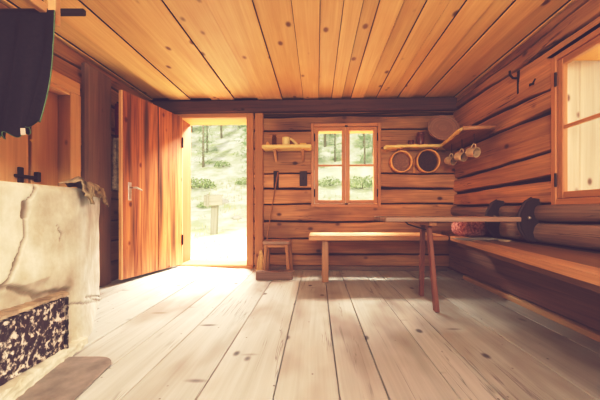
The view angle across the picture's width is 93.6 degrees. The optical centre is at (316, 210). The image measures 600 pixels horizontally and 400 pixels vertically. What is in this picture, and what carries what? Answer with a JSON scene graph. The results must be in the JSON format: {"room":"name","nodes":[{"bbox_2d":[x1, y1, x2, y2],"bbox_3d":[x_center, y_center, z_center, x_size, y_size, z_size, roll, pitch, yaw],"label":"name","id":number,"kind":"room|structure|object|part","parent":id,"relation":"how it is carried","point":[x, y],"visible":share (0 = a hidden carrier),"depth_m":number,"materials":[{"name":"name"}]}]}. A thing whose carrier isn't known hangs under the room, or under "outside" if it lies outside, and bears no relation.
{"room":"log cabin interior","nodes":[
{"label":"log cabin interior","id":0,"kind":"room"},
{"bbox_2d":[0,2,153,280],"bbox_3d":[-2.093,-0.310,1.105,0.295,2.200,5.110,0,0,0],"label":"wall","id":1,"kind":"structure","parent":0,"point":[66,61],"depth_m":2.67,"materials":[{"name":"brown wood"}]},
{"bbox_2d":[0,69,80,187],"bbox_3d":[-2.013,-0.175,1.730,0.154,1.730,1.160,0,0,0],"label":"door","id":2,"kind":"structure","parent":1,"relation":"in","point":[50,155],"depth_m":2.14,"materials":[{"name":"orange wood"}]},
{"bbox_3d":[-2.050,-0.120,2.103,0.040,1.580,0.205,0,0,0],"label":"panel","id":3,"kind":"part","parent":2,"relation":"part of","materials":[{"name":"orange wood"}]},
{"bbox_3d":[-2.003,-0.175,1.730,0.134,1.730,1.160,0,0,0],"label":"frame","id":4,"kind":"part","parent":2,"relation":"part of","materials":[{"name":"orange wood"}]},
{"bbox_2d":[81,62,110,287],"bbox_3d":[-1.938,-0.275,2.473,0.065,1.930,0.295,0,0,0],"label":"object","id":5,"kind":"object","parent":1,"relation":"attached to","point":[95,85],"visible":0.62,"depth_m":2.46,"materials":[{"name":"brown wood"}]},
{"bbox_2d":[0,0,575,99],"bbox_3d":[-0.175,-1.389,1.060,4.250,0.162,5.120,0,0,0],"label":"ceiling","id":6,"kind":"structure","parent":0,"point":[160,49],"depth_m":2.19,"materials":[{"name":"brown wood"}]},
{"bbox_2d":[0,0,85,26],"bbox_3d":[-1.585,-1.143,1.365,0.690,0.335,0.330,0,0,0],"label":"drying rack","id":7,"kind":"object","parent":6,"relation":"hanging from","point":[39,5],"visible":0.79,"depth_m":1.48,"materials":[{"name":"orange wood"}]},
{"bbox_2d":[0,10,54,138],"bbox_3d":[-1.637,-0.693,1.435,0.594,0.690,0.076,0,0,0],"label":"hanging cloth","id":8,"kind":"object","parent":7,"relation":"hanging from","point":[27,37],"visible":1,"depth_m":1.44,"materials":[{"name":"black fabric"}]},
{"bbox_3d":[-1.415,-1.048,1.327,0.040,0.045,0.255,0,0,0],"label":"rail","id":9,"kind":"part","parent":7,"relation":"part of","materials":[{"name":"orange wood"}]},
{"bbox_3d":[-1.585,-1.061,1.501,0.690,0.032,0.022,0,0,0],"label":"rail","id":10,"kind":"part","parent":7,"relation":"part of","materials":[{"name":"brown wood"}]},
{"bbox_2d":[154,99,456,269],"bbox_3d":[-0.176,-0.310,3.469,4.162,2.200,0.295,0,0,2],"label":"wall","id":11,"kind":"structure","parent":0,"point":[408,193],"depth_m":3.31,"materials":[{"name":"brown wood"}]},
{"bbox_2d":[119,90,253,279],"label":"door","id":12,"kind":"structure","parent":11,"relation":"in","point":[155,141],"depth_m":3.00,"materials":[{"name":"brown wood"}]},
{"bbox_3d":[-1.726,-0.185,2.675,0.054,0.170,0.120,0,0,29],"label":"handle","id":13,"kind":"part","parent":12,"relation":"part of","materials":[{"name":"metal"}]},
{"bbox_3d":[-1.227,-0.260,3.373,0.948,1.840,0.060,0,0,2],"label":"frame","id":14,"kind":"part","parent":12,"relation":"part of","materials":[{"name":"brown wood"}]},
{"bbox_2d":[255,113,263,268],"bbox_3d":[-0.685,-0.235,3.344,0.100,1.850,0.063,0,0,0],"label":"post","id":15,"kind":"object","parent":11,"relation":"attached to","point":[259,117],"visible":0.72,"depth_m":3.31,"materials":[{"name":"brown wood"}]},
{"bbox_2d":[274,171,278,187],"bbox_3d":[-0.485,-0.375,3.339,0.060,0.200,0.038,0,0,0],"label":"block","id":16,"kind":"object","parent":11,"relation":"attached to","point":[275,172],"visible":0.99,"depth_m":3.33,"materials":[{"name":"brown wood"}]},
{"bbox_2d":[262,144,311,161],"bbox_3d":[-0.342,-0.663,3.240,0.566,0.167,0.186,0,0,2],"label":"wall shelf","id":17,"kind":"object","parent":11,"relation":"attached to","point":[285,147],"visible":1,"depth_m":3.17,"materials":[{"name":"brown wood"}]},
{"bbox_2d":[282,136,296,144],"bbox_3d":[-0.309,-0.797,3.232,0.186,0.099,0.092,0,0,0],"label":"mug","id":18,"kind":"object","parent":17,"relation":"on","point":[285,140],"visible":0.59,"depth_m":3.20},
{"bbox_3d":[-0.356,-0.797,3.232,0.092,0.098,0.092,0,0,0],"label":"pot","id":19,"kind":"part","parent":18,"relation":"part of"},
{"bbox_2d":[300,171,306,185],"bbox_3d":[-0.162,-0.383,3.328,0.087,0.175,0.038,0,0,0],"label":"block","id":20,"kind":"object","parent":11,"relation":"attached to","point":[303,174],"visible":1,"depth_m":3.32,"materials":[{"name":"black wood"}]},
{"bbox_2d":[153,97,456,113],"bbox_3d":[-0.175,-1.231,3.296,3.553,0.142,0.060,0,0,2],"label":"beam","id":21,"kind":"structure","parent":11,"relation":"attached to","point":[440,103],"depth_m":3.27,"materials":[{"name":"brown wood"}]},
{"bbox_2d":[311,123,380,206],"bbox_3d":[0.339,-0.538,3.446,0.819,0.985,0.352,0,0,0],"label":"window","id":22,"kind":"structure","parent":11,"relation":"in","point":[345,129],"depth_m":3.30,"materials":[{"name":"brown wood"}]},
{"bbox_3d":[0.154,-0.538,3.325,0.367,0.901,0.036,0,0,2],"label":"sash","id":23,"kind":"part","parent":22,"relation":"part of","materials":[{"name":"brown wood"}]},
{"bbox_3d":[0.523,-0.538,3.312,0.367,0.901,0.036,0,0,2],"label":"sash","id":24,"kind":"part","parent":22,"relation":"part of","materials":[{"name":"brown wood"}]},
{"bbox_2d":[269,265,447,270],"bbox_3d":[0.450,0.665,3.284,2.103,0.050,0.060,0,0,2],"label":"baseboard","id":25,"kind":"structure","parent":11,"relation":"attached to","point":[271,267],"depth_m":3.26,"materials":[{"name":"brown wood"}]},
{"bbox_2d":[384,125,495,151],"bbox_3d":[1.170,-0.709,2.848,0.861,0.067,0.888,0,0,0],"label":"corner shelf","id":26,"kind":"object","parent":11,"relation":"attached to","point":[463,136],"visible":0.99,"depth_m":2.85,"materials":[{"name":"brown wood"}]},
{"bbox_2d":[389,150,412,172],"bbox_3d":[0.958,-0.577,3.246,0.248,0.281,0.169,0,0,0],"label":"sieve","id":27,"kind":"object","parent":26,"relation":"hanging from","point":[401,161],"visible":0.96,"depth_m":3.25,"materials":[{"name":"brown wood"}]},
{"bbox_2d":[416,132,424,144],"bbox_3d":[1.171,-0.811,3.180,0.088,0.151,0.088,0,0,0],"label":"jar","id":28,"kind":"object","parent":26,"relation":"on","point":[420,139],"visible":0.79,"depth_m":3.15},
{"bbox_2d":[415,149,440,172],"bbox_3d":[1.262,-0.583,3.246,0.270,0.303,0.169,0,0,0],"label":"sieve","id":29,"kind":"object","parent":26,"relation":"hanging from","point":[427,160],"visible":0.98,"depth_m":3.25,"materials":[{"name":"brown wood"}]},
{"bbox_2d":[427,115,459,140],"bbox_3d":[1.357,-0.897,3.020,0.326,0.308,0.152,0,0,0],"label":"round tray","id":30,"kind":"object","parent":26,"relation":"on","point":[440,127],"visible":0.86,"depth_m":3.02,"materials":[{"name":"brown wood"}]},
{"bbox_2d":[444,144,456,164],"bbox_3d":[1.410,-0.592,2.974,0.090,0.230,0.111,0,0,-20],"label":"enamel mug","id":31,"kind":"object","parent":26,"relation":"hanging from","point":[449,160],"visible":0.94,"depth_m":2.96,"materials":[{"name":"metal"}]},
{"bbox_2d":[454,148,467,161],"bbox_3d":[1.416,-0.593,2.774,0.094,0.228,0.112,0,0,-20],"label":"enamel mug","id":32,"kind":"object","parent":26,"relation":"hanging from","point":[459,156],"visible":0.97,"depth_m":2.76,"materials":[{"name":"metal"}]},
{"bbox_2d":[465,134,480,157],"bbox_3d":[1.430,-0.595,2.584,0.094,0.224,0.112,0,0,-20],"label":"enamel mug","id":33,"kind":"object","parent":26,"relation":"hanging from","point":[475,151],"visible":1,"depth_m":2.57,"materials":[{"name":"metal"}]},
{"bbox_2d":[73,266,599,399],"bbox_3d":[-0.175,0.721,1.000,4.250,0.137,5.000,0,0,0],"label":"floor","id":34,"kind":"structure","parent":0,"point":[175,332],"depth_m":1.47,"materials":[{"name":"brown wood"}]},
{"bbox_2d":[0,181,100,399],"bbox_3d":[-1.460,0.288,1.338,0.963,0.852,1.787,0,0,0],"label":"stove","id":35,"kind":"object","parent":34,"relation":"on","point":[50,268],"visible":0.96,"depth_m":1.20,"materials":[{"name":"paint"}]},
{"bbox_3d":[-1.113,0.510,0.974,0.043,0.290,0.728,0,0,-14],"label":"firebox plate","id":36,"kind":"part","parent":35,"relation":"part of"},
{"bbox_2d":[58,176,108,206],"bbox_3d":[-1.445,-0.111,1.780,0.143,0.162,0.821,0,0,-31],"label":"rag","id":37,"kind":"object","parent":35,"relation":"on","point":[91,190],"visible":1,"depth_m":1.52,"materials":[{"name":"beige fabric"}]},
{"bbox_2d":[16,356,110,399],"bbox_3d":[-1.010,0.684,0.809,0.420,0.004,1.018,0,0,0],"label":"floor plate","id":38,"kind":"object","parent":34,"relation":"on","point":[69,379],"visible":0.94,"depth_m":1.14,"materials":[{"name":"brown metal"}]},
{"bbox_2d":[256,172,278,270],"bbox_3d":[-0.563,0.109,3.227,0.274,1.139,0.073,0,0,-27],"label":"broom","id":39,"kind":"object","parent":34,"relation":"on","point":[260,257],"visible":0.76,"depth_m":3.19,"materials":[{"name":"brown wood"}]},
{"bbox_3d":[-0.548,0.005,3.257,0.220,0.932,0.029,0,0,-35],"label":"handle","id":40,"kind":"part","parent":39,"relation":"part of","materials":[{"name":"brown wood"}]},
{"bbox_2d":[256,270,293,279],"bbox_3d":[-0.427,0.646,2.842,0.375,0.080,0.085,0,0,0],"label":"board","id":41,"kind":"object","parent":34,"relation":"on","point":[260,274],"visible":1,"depth_m":2.80,"materials":[{"name":"brown wood"}]},
{"bbox_3d":[-0.427,0.615,2.853,0.375,0.018,0.063,0,0,0],"label":"panel","id":42,"kind":"part","parent":41,"relation":"part of","materials":[{"name":"brown wood"}]},
{"bbox_2d":[263,239,292,269],"bbox_3d":[-0.415,0.500,3.019,0.302,0.379,0.244,0,0,0],"label":"stool","id":43,"kind":"object","parent":34,"relation":"on","point":[268,243],"visible":0.77,"depth_m":2.92,"materials":[{"name":"brown wood"}]},
{"bbox_3d":[-0.540,0.517,2.919,0.052,0.345,0.044,0,0,0],"label":"leg","id":44,"kind":"part","parent":43,"relation":"part of","materials":[{"name":"brown wood"}]},
{"bbox_3d":[-0.540,0.517,3.118,0.052,0.345,0.047,0,0,0],"label":"leg","id":45,"kind":"part","parent":43,"relation":"part of","materials":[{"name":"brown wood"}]},
{"bbox_3d":[-0.419,0.328,3.020,0.285,0.034,0.240,0,0,0],"label":"seat","id":46,"kind":"part","parent":43,"relation":"part of","materials":[{"name":"brown wood"}]},
{"bbox_3d":[-0.305,0.517,2.919,0.052,0.345,0.044,0,0,0],"label":"leg","id":47,"kind":"part","parent":43,"relation":"part of","materials":[{"name":"brown wood"}]},
{"bbox_3d":[-0.290,0.517,3.118,0.052,0.345,0.047,0,0,0],"label":"leg","id":48,"kind":"part","parent":43,"relation":"part of","materials":[{"name":"brown wood"}]},
{"bbox_2d":[309,232,448,281],"bbox_3d":[0.572,0.459,2.810,1.300,0.457,0.420,0,0,0],"label":"bench","id":49,"kind":"object","parent":34,"relation":"on","point":[325,238],"visible":0.82,"depth_m":2.64,"materials":[{"name":"brown wood"}]},
{"bbox_3d":[0.081,0.481,2.730,0.062,0.411,0.060,0,0,0],"label":"leg","id":50,"kind":"part","parent":49,"relation":"part of","materials":[{"name":"brown wood"}]},
{"bbox_3d":[0.600,0.303,2.985,1.200,0.053,0.050,0,0,0],"label":"rail","id":51,"kind":"part","parent":49,"relation":"part of","materials":[{"name":"brown wood"}]},
{"bbox_3d":[0.572,0.253,2.810,1.300,0.046,0.420,0,0,0],"label":"seat","id":52,"kind":"part","parent":49,"relation":"part of","materials":[{"name":"brown wood"}]},
{"bbox_2d":[374,216,520,312],"bbox_3d":[0.950,0.364,2.124,0.945,0.645,0.452,0,0,0],"label":"table","id":53,"kind":"object","parent":34,"relation":"on","point":[428,222],"visible":1,"depth_m":1.97,"materials":[{"name":"brown wood"}]},
{"bbox_3d":[0.841,0.383,2.250,0.040,0.609,0.104,0,0,0],"label":"leg","id":54,"kind":"part","parent":53,"relation":"part of","materials":[{"name":"red wood"}]},
{"bbox_3d":[0.821,0.389,2.000,0.032,0.597,0.204,0,0,4],"label":"leg","id":55,"kind":"part","parent":53,"relation":"part of","materials":[{"name":"red wood"}]},
{"bbox_2d":[442,232,599,331],"bbox_3d":[1.196,0.438,1.500,0.708,0.414,3.400,0,0,0],"label":"bench","id":56,"kind":"object","parent":34,"relation":"on","point":[564,282],"visible":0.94,"depth_m":1.75,"materials":[{"name":"brown wood"}]},
{"bbox_2d":[451,222,487,236],"bbox_3d":[1.428,0.149,2.617,0.304,0.190,0.249,0,0,0],"label":"cushion","id":57,"kind":"object","parent":56,"relation":"on","point":[467,229],"visible":0.59,"depth_m":2.51,"materials":[{"name":"red fabric"}]},
{"bbox_2d":[452,237,498,240],"bbox_3d":[1.315,0.229,2.310,0.381,0.005,0.160,0,0,-9],"label":"sheet","id":58,"kind":"object","parent":56,"relation":"on","point":[479,238],"visible":0.82,"depth_m":2.31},
{"bbox_2d":[450,0,599,330],"bbox_3d":[1.718,-0.310,1.075,0.344,2.200,5.050,0,0,0],"label":"wall","id":59,"kind":"structure","parent":0,"point":[513,165],"depth_m":2.17,"materials":[{"name":"brown wood"}]},
{"bbox_2d":[485,199,503,236],"bbox_3d":[1.518,0.062,2.409,0.163,0.328,0.047,0,0,0],"label":"wall bracket","id":60,"kind":"object","parent":59,"relation":"attached to","point":[493,208],"visible":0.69,"depth_m":2.40,"materials":[{"name":"black metal"}]},
{"bbox_2d":[508,70,519,93],"bbox_3d":[1.559,-1.018,2.213,0.128,0.185,0.030,0,0,-12],"label":"iron hook","id":61,"kind":"object","parent":59,"relation":"attached to","point":[518,71],"visible":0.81,"depth_m":2.21,"materials":[{"name":"black metal"}]},
{"bbox_3d":[1.544,-1.067,2.209,0.098,0.060,0.020,0,0,-18],"label":"hook arm","id":62,"kind":"part","parent":61,"relation":"part of","materials":[{"name":"metal"}]},
{"bbox_3d":[1.604,-1.018,2.223,0.032,0.185,0.025,0,0,0],"label":"hook plate","id":63,"kind":"part","parent":61,"relation":"part of","materials":[{"name":"metal"}]},
{"bbox_2d":[517,197,540,241],"bbox_3d":[1.518,0.062,2.018,0.163,0.328,0.047,0,0,0],"label":"wall bracket","id":64,"kind":"object","parent":59,"relation":"attached to","point":[527,224],"visible":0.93,"depth_m":2.01,"materials":[{"name":"black metal"}]},
{"bbox_2d":[463,275,599,341],"bbox_3d":[1.500,0.670,1.625,0.050,0.040,2.450,0,0,0],"label":"baseboard","id":65,"kind":"structure","parent":59,"relation":"attached to","point":[591,333],"depth_m":1.85,"materials":[{"name":"brown wood"}]},
{"bbox_2d":[551,27,599,204],"bbox_3d":[1.733,-0.538,1.492,0.334,0.999,0.827,0,0,0],"label":"window","id":66,"kind":"structure","parent":59,"relation":"in","point":[575,71],"depth_m":1.88,"materials":[{"name":"brown wood"}]},
{"bbox_3d":[-1.915,-0.715,2.655,0.111,0.022,0.012,0,0,0],"label":"peg","id":67,"kind":"object","parent":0,"visible":0},
{"bbox_2d":[111,138,118,190],"bbox_3d":[-1.892,-0.439,2.649,0.118,0.504,0.048,0,0,0],"label":"cloth","id":68,"kind":"object","parent":67,"relation":"hanging from","point":[115,145],"visible":0.7,"depth_m":2.64,"materials":[{"name":"grey fabric"}]},
{"label":"outside","id":69,"kind":"structure","parent":0,"visible":0},
{"bbox_2d":[191,125,372,259],"bbox_3d":[5.000,-19.762,28.000,78.000,41.384,84.000,0,0,0],"label":"ground","id":70,"kind":"structure","parent":69,"point":[226,147],"depth_m":13.56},
{"bbox_2d":[191,125,215,167],"bbox_3d":[-6.513,-4.903,16.094,1.467,5.078,1.394,0,0,0],"label":"conifer tree","id":71,"kind":"object","parent":70,"relation":"on","point":[203,129],"visible":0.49,"depth_m":16.03,"materials":[{"name":"green plant"}]},
{"bbox_2d":[196,201,210,207],"bbox_3d":[-4.143,-0.237,10.517,0.692,0.316,0.681,0,0,0],"label":"bush","id":72,"kind":"object","parent":70,"relation":"on","point":[198,205],"visible":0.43,"depth_m":10.36,"materials":[{"name":"green plant"}]},
{"bbox_2d":[191,177,216,187],"bbox_3d":[-5.453,-1.298,13.017,1.531,0.570,1.487,0,0,0],"label":"bush","id":73,"kind":"object","parent":70,"relation":"on","point":[198,185],"visible":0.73,"depth_m":12.74,"materials":[{"name":"green plant"}]},
{"bbox_2d":[196,125,217,152],"bbox_3d":[-7.076,-5.797,18.026,1.526,4.364,1.597,0,0,0],"label":"conifer tree","id":74,"kind":"object","parent":70,"relation":"on","point":[206,133],"visible":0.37,"depth_m":17.96,"materials":[{"name":"green plant"}]},
{"bbox_2d":[204,194,221,234],"bbox_3d":[-2.609,0.109,7.120,0.461,1.076,0.240,0,0,0],"label":"sign post","id":75,"kind":"object","parent":70,"relation":"on","point":[214,201],"visible":0.84,"depth_m":7.10,"materials":[{"name":"grey wood"}]},
{"bbox_3d":[-2.613,0.185,7.170,0.181,0.924,0.140,0,0,0],"label":"post","id":76,"kind":"part","parent":75,"relation":"part of","materials":[{"name":"grey wood"}]},
{"bbox_2d":[212,125,229,137],"bbox_3d":[-7.099,-7.926,20.797,1.526,5.369,1.543,0,0,0],"label":"conifer tree","id":77,"kind":"object","parent":70,"relation":"on","point":[221,128],"visible":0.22,"depth_m":20.75,"materials":[{"name":"green plant"}]},
{"bbox_2d":[214,160,230,166],"bbox_3d":[-5.368,-2.690,16.004,1.017,0.433,1.004,0,0,0],"label":"bush","id":78,"kind":"object","parent":70,"relation":"on","point":[217,163],"visible":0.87,"depth_m":15.83,"materials":[{"name":"green plant"}]},
{"bbox_2d":[222,198,228,204],"bbox_3d":[-3.702,-0.327,10.999,0.560,0.325,0.543,0,0,-20],"label":"rock","id":79,"kind":"object","parent":70,"relation":"on","point":[225,201],"visible":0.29,"depth_m":10.84,"materials":[{"name":"beige stone"}]},
{"bbox_2d":[232,215,241,219],"bbox_3d":[-2.563,0.236,9.003,0.340,0.185,0.326,0,0,0],"label":"rock","id":80,"kind":"object","parent":70,"relation":"on","point":[236,217],"visible":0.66,"depth_m":8.87,"materials":[{"name":"beige stone"}]},
{"bbox_2d":[233,125,246,155],"bbox_3d":[-3.914,-6.169,17.154,2.493,6.324,2.334,0,0,-20],"label":"conifer tree","id":81,"kind":"object","parent":70,"relation":"on","point":[239,125],"visible":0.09,"depth_m":17.25,"materials":[{"name":"green plant"}]},
{"bbox_2d":[235,177,246,184],"bbox_3d":[-3.463,-1.431,13.497,0.996,0.421,1.028,0,0,0],"label":"bush","id":82,"kind":"object","parent":70,"relation":"on","point":[245,178],"visible":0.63,"depth_m":13.29,"materials":[{"name":"green plant"}]},
{"bbox_2d":[237,125,246,171],"bbox_3d":[-3.692,-3.752,15.019,1.099,3.906,1.123,0,0,0],"label":"conifer tree","id":83,"kind":"object","parent":70,"relation":"on","point":[246,125],"visible":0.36,"depth_m":15.05,"materials":[{"name":"green plant"}]},
{"bbox_2d":[314,134,325,169],"bbox_3d":[-0.208,-4.114,15.266,1.590,4.014,1.485,0,0,0],"label":"conifer tree","id":84,"kind":"object","parent":70,"relation":"on","point":[319,134],"visible":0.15,"depth_m":15.22,"materials":[{"name":"green plant"}]},
{"bbox_2d":[318,134,333,146],"bbox_3d":[0.553,-7.051,18.688,1.670,5.843,1.700,0,0,0],"label":"conifer tree","id":85,"kind":"object","parent":70,"relation":"on","point":[324,139],"visible":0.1,"depth_m":18.60,"materials":[{"name":"green plant"}]},
{"bbox_2d":[318,176,341,185],"bbox_3d":[0.609,-1.372,12.988,1.216,0.505,1.196,0,0,0],"label":"bush","id":86,"kind":"object","parent":70,"relation":"on","point":[320,183],"visible":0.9,"depth_m":12.82,"materials":[{"name":"green plant"}]},
{"bbox_2d":[327,133,341,161],"bbox_3d":[1.043,-4.553,16.314,1.324,3.656,1.222,0,0,0],"label":"conifer tree","id":87,"kind":"object","parent":70,"relation":"on","point":[335,136],"visible":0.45,"depth_m":16.27,"materials":[{"name":"green plant"}]},
{"bbox_2d":[350,175,372,188],"bbox_3d":[1.908,-1.237,11.987,1.550,0.656,1.572,0,0,-37],"label":"bush","id":88,"kind":"object","parent":70,"relation":"on","point":[359,184],"visible":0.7,"depth_m":11.71,"materials":[{"name":"green plant"}]},
{"bbox_2d":[353,133,371,145],"bbox_3d":[2.996,-6.182,18.078,1.650,4.249,1.649,0,0,29],"label":"conifer tree","id":89,"kind":"object","parent":70,"relation":"on","point":[355,142],"visible":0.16,"depth_m":18.20,"materials":[{"name":"green plant"}]},
{"bbox_2d":[353,133,372,163],"bbox_3d":[2.573,-4.137,15.164,1.436,3.591,1.409,0,0,0],"label":"conifer tree","id":90,"kind":"object","parent":70,"relation":"on","point":[364,154],"visible":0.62,"depth_m":15.17,"materials":[{"name":"green plant"}]},
{"bbox_2d":[367,133,372,155],"bbox_3d":[3.274,-4.923,16.487,0.994,3.581,1.036,0,0,0],"label":"conifer tree","id":91,"kind":"object","parent":70,"relation":"on","point":[372,133],"visible":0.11,"depth_m":16.46,"materials":[{"name":"green plant"}]},
{"bbox_3d":[-1.917,-1.060,2.740,0.108,0.036,0.016,0,0,0],"label":"peg","id":92,"kind":"object","parent":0,"visible":0},
{"bbox_2d":[115,103,118,137],"bbox_3d":[-1.902,-0.758,2.702,0.139,0.549,0.050,0,0,0],"label":"jacket","id":93,"kind":"object","parent":92,"relation":"hanging from","point":[116,104],"visible":0.25,"depth_m":2.69,"materials":[{"name":"fabric"}]}
]}

